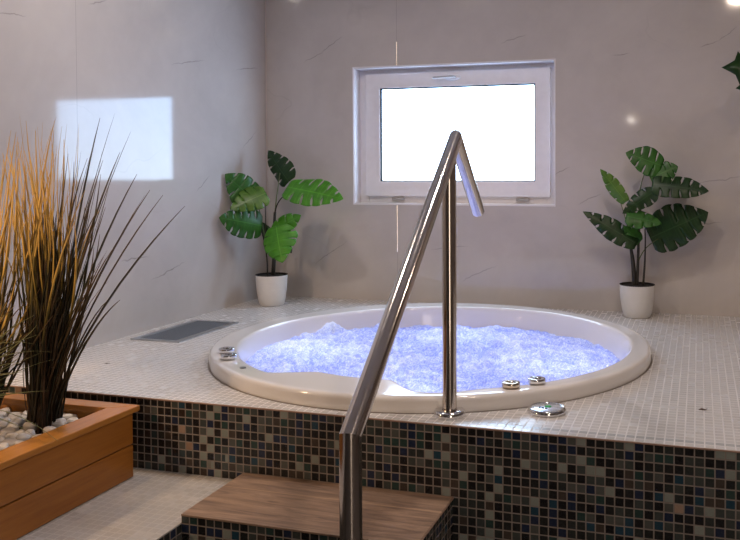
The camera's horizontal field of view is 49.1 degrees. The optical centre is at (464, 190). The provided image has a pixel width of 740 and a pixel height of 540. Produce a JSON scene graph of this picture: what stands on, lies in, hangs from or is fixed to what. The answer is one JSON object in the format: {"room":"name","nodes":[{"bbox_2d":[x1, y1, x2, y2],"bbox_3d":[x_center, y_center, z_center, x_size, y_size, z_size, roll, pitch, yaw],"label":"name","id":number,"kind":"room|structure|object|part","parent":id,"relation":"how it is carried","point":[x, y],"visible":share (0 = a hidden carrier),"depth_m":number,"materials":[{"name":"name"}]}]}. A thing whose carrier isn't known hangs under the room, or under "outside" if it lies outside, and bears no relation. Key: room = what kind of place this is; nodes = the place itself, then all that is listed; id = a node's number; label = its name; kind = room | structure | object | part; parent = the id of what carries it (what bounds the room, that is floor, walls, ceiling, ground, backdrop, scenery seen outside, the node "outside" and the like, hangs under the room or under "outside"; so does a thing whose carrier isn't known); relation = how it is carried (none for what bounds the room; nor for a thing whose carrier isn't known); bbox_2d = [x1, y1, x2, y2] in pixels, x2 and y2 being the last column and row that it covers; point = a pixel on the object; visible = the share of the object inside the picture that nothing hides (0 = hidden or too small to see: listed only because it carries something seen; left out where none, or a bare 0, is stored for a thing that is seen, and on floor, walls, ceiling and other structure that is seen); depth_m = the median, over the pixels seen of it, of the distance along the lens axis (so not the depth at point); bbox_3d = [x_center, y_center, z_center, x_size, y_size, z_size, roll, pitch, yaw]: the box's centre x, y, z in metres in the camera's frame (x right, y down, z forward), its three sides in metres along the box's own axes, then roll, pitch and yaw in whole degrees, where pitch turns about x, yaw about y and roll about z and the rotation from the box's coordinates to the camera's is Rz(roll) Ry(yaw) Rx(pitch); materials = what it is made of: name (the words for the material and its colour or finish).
{"room":"spa hot tub room","nodes":[
{"label":"spa hot tub room","id":0,"kind":"room"},
{"bbox_2d":[0,0,266,369],"bbox_3d":[-2.019,-0.041,1.810,0.200,2.710,5.736,0,1,16],"label":"wall","id":1,"kind":"structure","parent":0,"point":[186,79],"depth_m":3.54,"materials":[{"name":"tile"}]},
{"bbox_2d":[255,274,287,306],"bbox_3d":[-1.016,0.523,4.233,0.166,0.160,0.166,0,1,16],"label":"pot","id":2,"kind":"object","parent":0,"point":[271,289],"depth_m":4.17,"materials":[{"name":"white ceramic"}]},
{"bbox_2d":[266,0,739,316],"bbox_3d":[0.864,-0.103,4.069,4.463,2.710,0.220,0,1,16],"label":"wall","id":3,"kind":"structure","parent":0,"point":[630,74],"depth_m":4.08,"materials":[{"name":"tile"}]},
{"bbox_2d":[265,0,267,255],"bbox_3d":[-1.115,-0.433,4.521,0.007,2.060,0.007,0,1,16],"label":"trim","id":4,"kind":"structure","parent":3,"relation":"attached to","point":[265,0],"depth_m":4.52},
{"bbox_2d":[396,42,397,251],"bbox_3d":[-0.361,-0.233,4.309,0.005,1.125,0.002,0,1,16],"label":"trim","id":5,"kind":"structure","parent":3,"relation":"attached to","point":[396,42],"depth_m":4.32,"materials":[{"name":"white"}]},
{"bbox_2d":[352,59,555,206],"bbox_3d":[-0.051,-0.296,4.295,1.116,0.749,0.152,0,1,16],"label":"window","id":6,"kind":"structure","parent":3,"relation":"in","point":[404,116],"depth_m":4.29,"materials":[{"name":"white plastic"}]},
{"bbox_3d":[-0.107,-0.603,4.264,0.124,0.015,0.028,0,1,16],"label":"lever","id":7,"kind":"part","parent":6,"relation":"part of","materials":[{"name":"silver metal"}]},
{"bbox_3d":[-0.063,-0.604,4.272,0.088,0.034,0.011,0,1,16],"label":"handle","id":8,"kind":"part","parent":6,"relation":"part of","materials":[{"name":"white plastic"}]},
{"bbox_3d":[-0.040,-0.303,4.307,0.858,0.502,0.006,0,1,16],"label":"pane","id":9,"kind":"part","parent":6,"relation":"part of","materials":[{"name":"white glass"}]},
{"bbox_2d":[619,284,654,318],"bbox_3d":[0.831,0.529,3.854,0.166,0.156,0.166,0,1,16],"label":"pot","id":10,"kind":"object","parent":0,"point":[637,300],"depth_m":3.79,"materials":[{"name":"white ceramic"}]},
{"bbox_3d":[0.054,-1.439,1.284,4.463,0.100,5.956,0,1,16],"label":"ceiling","id":11,"kind":"structure","parent":0,"visible":0},
{"bbox_2d":[721,52,739,89],"bbox_3d":[1.336,-0.860,3.395,0.468,1.168,0.176,0,1,16],"label":"ivy","id":12,"kind":"object","parent":11,"relation":"hanging from","point":[733,67],"visible":1,"depth_m":3.44,"materials":[{"name":"green plant"}]},
{"bbox_3d":[0.062,1.370,1.351,4.463,0.100,5.956,0,1,16],"label":"floor","id":13,"kind":"structure","parent":0,"visible":0},
{"bbox_2d":[159,524,181,539],"bbox_3d":[-1.018,1.114,1.266,0.040,0.422,2.398,0,1,16],"label":"landing face","id":14,"kind":"object","parent":13,"relation":"on","point":[176,534],"visible":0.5,"depth_m":2.09,"materials":[{"name":"black glass"}]},
{"bbox_2d":[16,467,232,539],"bbox_3d":[-1.497,0.899,1.401,1.038,0.004,2.398,0,1,16],"label":"floor","id":15,"kind":"structure","parent":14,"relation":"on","point":[150,504],"depth_m":2.20,"materials":[{"name":"white tile"}]},
{"bbox_2d":[0,392,139,539],"bbox_3d":[-1.515,0.778,1.868,0.671,0.212,1.426,0,1,16],"label":"wooden planter","id":16,"kind":"object","parent":15,"relation":"on","point":[44,479],"visible":0.8,"depth_m":2.19,"materials":[{"name":"orange wood"}]},
{"bbox_2d":[0,411,6,417],"bbox_3d":[-1.438,0.702,2.487,0.034,0.028,0.034,-1,2,-26],"label":"pebble","id":17,"kind":"object","parent":16,"relation":"on","point":[2,414],"visible":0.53,"depth_m":2.48,"materials":[{"name":"beige stone"}]},
{"bbox_2d":[0,421,7,429],"bbox_3d":[-1.381,0.703,2.391,0.037,0.029,0.035,-1,2,-33],"label":"pebble","id":18,"kind":"object","parent":16,"relation":"on","point":[3,424],"visible":0.57,"depth_m":2.38,"materials":[{"name":"beige stone"}]},
{"bbox_2d":[0,442,8,450],"bbox_3d":[-1.266,0.709,2.201,0.028,0.029,0.036,-1,1,-17],"label":"pebble","id":19,"kind":"object","parent":16,"relation":"on","point":[5,445],"visible":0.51,"depth_m":2.20,"materials":[{"name":"white stone"}]},
{"bbox_2d":[0,407,10,416],"bbox_3d":[-1.446,0.699,2.520,0.040,0.029,0.032,-1,1,-23],"label":"pebble","id":20,"kind":"object","parent":16,"relation":"on","point":[7,409],"visible":0.61,"depth_m":2.52,"materials":[{"name":"beige stone"}]},
{"bbox_2d":[0,417,11,423],"bbox_3d":[-1.388,0.702,2.428,0.032,0.028,0.034,-1,2,-33],"label":"pebble","id":21,"kind":"object","parent":16,"relation":"in","point":[5,418],"visible":0.44,"depth_m":2.42,"materials":[{"name":"beige stone"}]},
{"bbox_2d":[0,426,15,433],"bbox_3d":[-1.329,0.707,2.333,0.037,0.034,0.044,1,2,33],"label":"pebble","id":22,"kind":"object","parent":16,"relation":"on","point":[9,429],"visible":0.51,"depth_m":2.33,"materials":[{"name":"beige stone"}]},
{"bbox_2d":[0,438,17,446],"bbox_3d":[-1.270,0.709,2.236,0.047,0.029,0.036,0,1,-13],"label":"pebble","id":23,"kind":"object","parent":16,"relation":"in","point":[10,441],"visible":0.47,"depth_m":2.23,"materials":[{"name":"white stone"}]},
{"bbox_2d":[5,433,17,438],"bbox_3d":[-1.286,0.705,2.281,0.042,0.032,0.031,0,2,25],"label":"pebble","id":24,"kind":"object","parent":16,"relation":"on","point":[10,435],"visible":0.52,"depth_m":2.27,"materials":[{"name":"white stone"}]},
{"bbox_2d":[7,422,18,430],"bbox_3d":[-1.339,0.704,2.379,0.034,0.031,0.028,1,2,36],"label":"pebble","id":25,"kind":"object","parent":16,"relation":"on","point":[9,424],"visible":0.43,"depth_m":2.37,"materials":[{"name":"beige stone"}]},
{"bbox_2d":[9,413,19,419],"bbox_3d":[-1.392,0.706,2.474,0.036,0.028,0.044,1,2,27],"label":"pebble","id":26,"kind":"object","parent":16,"relation":"on","point":[11,417],"visible":0.27,"depth_m":2.47,"materials":[{"name":"beige stone"}]},
{"bbox_2d":[11,417,24,426],"bbox_3d":[-1.348,0.701,2.417,0.041,0.036,0.033,1,2,41],"label":"pebble","id":27,"kind":"object","parent":16,"relation":"on","point":[18,420],"visible":0.59,"depth_m":2.41,"materials":[{"name":"beige stone"}]},
{"bbox_2d":[15,429,24,433],"bbox_3d":[-1.291,0.709,2.328,0.030,0.027,0.038,-1,2,-44],"label":"pebble","id":28,"kind":"object","parent":16,"relation":"on","point":[20,430],"visible":0.34,"depth_m":2.32,"materials":[{"name":"beige stone"}]},
{"bbox_2d":[15,433,30,440],"bbox_3d":[-1.251,0.704,2.274,0.033,0.030,0.040,0,1,6],"label":"pebble","id":29,"kind":"object","parent":16,"relation":"on","point":[22,436],"visible":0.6,"depth_m":2.26,"materials":[{"name":"white stone"}]},
{"bbox_2d":[0,132,51,406],"bbox_3d":[-1.346,0.259,2.368,0.521,0.924,0.194,1,2,36],"label":"grass","id":30,"kind":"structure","parent":16,"relation":"in","point":[4,323],"depth_m":2.34,"materials":[{"name":"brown plant"}]},
{"bbox_2d":[0,304,57,440],"bbox_3d":[-1.301,0.509,2.175,0.650,0.433,0.263,0,2,24],"label":"grass","id":31,"kind":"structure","parent":16,"relation":"in","point":[14,325],"depth_m":2.12,"materials":[{"name":"brown plant"}]},
{"bbox_2d":[23,422,36,430],"bbox_3d":[-1.287,0.701,2.376,0.042,0.034,0.032,1,2,28],"label":"pebble","id":32,"kind":"object","parent":16,"relation":"in","point":[27,425],"visible":0.7,"depth_m":2.36,"materials":[{"name":"beige stone"}]},
{"bbox_2d":[25,429,35,436],"bbox_3d":[-1.253,0.704,2.311,0.026,0.026,0.034,0,1,-2],"label":"pebble","id":33,"kind":"object","parent":16,"relation":"on","point":[31,432],"visible":0.51,"depth_m":2.31,"materials":[{"name":"beige stone"}]},
{"bbox_2d":[43,426,55,432],"bbox_3d":[-1.208,0.702,2.337,0.038,0.025,0.030,-1,1,-16],"label":"pebble","id":34,"kind":"object","parent":16,"relation":"on","point":[48,428],"visible":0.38,"depth_m":2.33,"materials":[{"name":"beige stone"}]},
{"bbox_2d":[52,418,66,427],"bbox_3d":[-1.214,0.700,2.404,0.045,0.039,0.043,0,1,-9],"label":"pebble","id":35,"kind":"object","parent":16,"relation":"in","point":[59,422],"visible":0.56,"depth_m":2.39,"materials":[{"name":"grey stone"}]},
{"bbox_2d":[62,414,76,420],"bbox_3d":[-1.214,0.698,2.461,0.051,0.031,0.042,-1,1,-22],"label":"pebble","id":36,"kind":"object","parent":16,"relation":"in","point":[66,416],"visible":0.35,"depth_m":2.45,"materials":[{"name":"beige stone"}]},
{"bbox_2d":[67,417,77,423],"bbox_3d":[-1.181,0.700,2.421,0.037,0.028,0.031,1,2,27],"label":"pebble","id":37,"kind":"object","parent":16,"relation":"on","point":[71,419],"visible":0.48,"depth_m":2.41,"materials":[{"name":"beige stone"}]},
{"bbox_2d":[0,114,184,433],"bbox_3d":[-1.139,0.243,2.329,0.778,0.956,0.193,1,2,28],"label":"grass","id":38,"kind":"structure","parent":16,"relation":"on","point":[46,269],"depth_m":2.34,"materials":[{"name":"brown plant"}]},
{"bbox_2d":[181,473,453,539],"bbox_3d":[-0.387,1.076,2.171,0.660,0.451,0.304,0,1,16],"label":"step","id":39,"kind":"structure","parent":13,"relation":"on","point":[251,506],"depth_m":2.12,"materials":[{"name":"brown wood"}]},
{"bbox_2d":[4,386,739,539],"bbox_3d":[0.299,0.977,2.154,4.063,0.646,0.052,0,1,16],"label":"deck face","id":40,"kind":"object","parent":13,"relation":"on","point":[502,485],"visible":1,"depth_m":2.19,"materials":[{"name":"multicoloured tile"}]},
{"bbox_2d":[5,296,739,450],"bbox_3d":[0.563,0.637,3.052,4.063,0.020,1.936,0,1,16],"label":"tub deck","id":41,"kind":"object","parent":40,"relation":"on","point":[695,365],"visible":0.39,"depth_m":2.66,"materials":[{"name":"white tile"}]},
{"bbox_2d":[130,320,238,342],"bbox_3d":[-1.222,0.619,3.539,0.237,0.004,0.445,0,1,16],"label":"floor vent","id":42,"kind":"object","parent":41,"relation":"on","point":[188,330],"visible":1,"depth_m":3.51,"materials":[{"name":"metal"}]},
{"bbox_2d":[219,150,342,306],"bbox_3d":[-0.914,0.196,4.169,0.630,0.817,0.296,0,1,2],"label":"monstera","id":43,"kind":"object","parent":41,"relation":"on","point":[247,197],"visible":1,"depth_m":4.14,"materials":[{"name":"green plant"}]},
{"bbox_3d":[-1.051,0.318,4.208,0.043,0.265,0.009,-1,1,-15],"label":"stem","id":44,"kind":"part","parent":43,"relation":"part of","materials":[{"name":"plant"}]},
{"bbox_3d":[-0.982,0.014,4.217,0.034,0.211,0.013,-1,2,-25],"label":"stem","id":45,"kind":"part","parent":43,"relation":"part of","materials":[{"name":"plant"}]},
{"bbox_2d":[208,303,651,413],"bbox_3d":[-0.124,0.808,3.168,1.690,0.498,1.690,-1,2,-27],"label":"hot tub","id":46,"kind":"object","parent":41,"relation":"in","point":[228,356],"visible":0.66,"depth_m":2.72,"materials":[{"name":"white plastic"}]},
{"bbox_2d":[245,321,619,392],"bbox_3d":[-0.103,0.646,3.169,1.468,0.082,1.406,0,2,25],"label":"water","id":47,"kind":"object","parent":46,"relation":"in","point":[488,356],"visible":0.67,"depth_m":3.17,"materials":[{"name":"blue liquid"}]},
{"bbox_2d":[528,402,565,417],"bbox_3d":[0.241,0.637,2.335,0.112,0.016,0.112,0,1,16],"label":"button","id":48,"kind":"object","parent":41,"relation":"on","point":[540,409],"visible":1,"depth_m":2.31,"materials":[{"name":"silver metal"}]},
{"bbox_3d":[0.241,0.631,2.335,0.093,0.002,0.093,-1,1,-15],"label":"plate","id":49,"kind":"part","parent":48,"relation":"part of","materials":[{"name":"silver metal"}]},
{"bbox_2d":[583,146,707,318],"bbox_3d":[0.861,0.198,3.820,0.582,0.820,0.198,0,1,16],"label":"monstera","id":50,"kind":"object","parent":41,"relation":"on","point":[636,297],"visible":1,"depth_m":3.79,"materials":[{"name":"green plant"}]},
{"bbox_3d":[0.833,0.286,3.847,0.021,0.366,0.015,0,1,16],"label":"stem","id":51,"kind":"part","parent":50,"relation":"part of","materials":[{"name":"plant"}]},
{"bbox_3d":[0.856,0.294,3.822,0.020,0.349,0.048,0,1,16],"label":"stem","id":52,"kind":"part","parent":50,"relation":"part of","materials":[{"name":"plant"}]},
{"bbox_2d":[5,385,739,452],"bbox_3d":[0.291,0.653,2.123,4.063,0.004,0.005,0,1,16],"label":"trim","id":53,"kind":"structure","parent":40,"relation":"attached to","point":[5,385],"depth_m":2.23,"materials":[{"name":"tile"}]},
{"bbox_2d":[339,130,483,539],"bbox_3d":[-0.095,0.566,2.050,0.095,1.474,1.232,0,1,12],"label":"handrail","id":54,"kind":"object","parent":13,"relation":"on","point":[442,189],"visible":1,"depth_m":1.92,"materials":[{"name":"silver metal"}]},
{"bbox_3d":[-0.210,0.879,1.499,0.042,0.869,0.042,0,1,16],"label":"post","id":55,"kind":"part","parent":54,"relation":"part of","materials":[{"name":"silver metal"}]},
{"bbox_3d":[-0.120,0.144,1.919,0.042,0.625,0.937,0,1,12],"label":"sloping rail","id":56,"kind":"part","parent":54,"relation":"part of","materials":[{"name":"silver metal"}]},
{"bbox_3d":[-0.043,0.269,2.297,0.042,0.751,0.042,0,1,16],"label":"post","id":57,"kind":"part","parent":54,"relation":"part of","materials":[{"name":"silver metal"}]},
{"bbox_3d":[0.012,-0.047,2.502,0.045,0.271,0.276,0,1,16],"label":"rail","id":58,"kind":"part","parent":54,"relation":"part of","materials":[{"name":"silver metal"}]}
]}

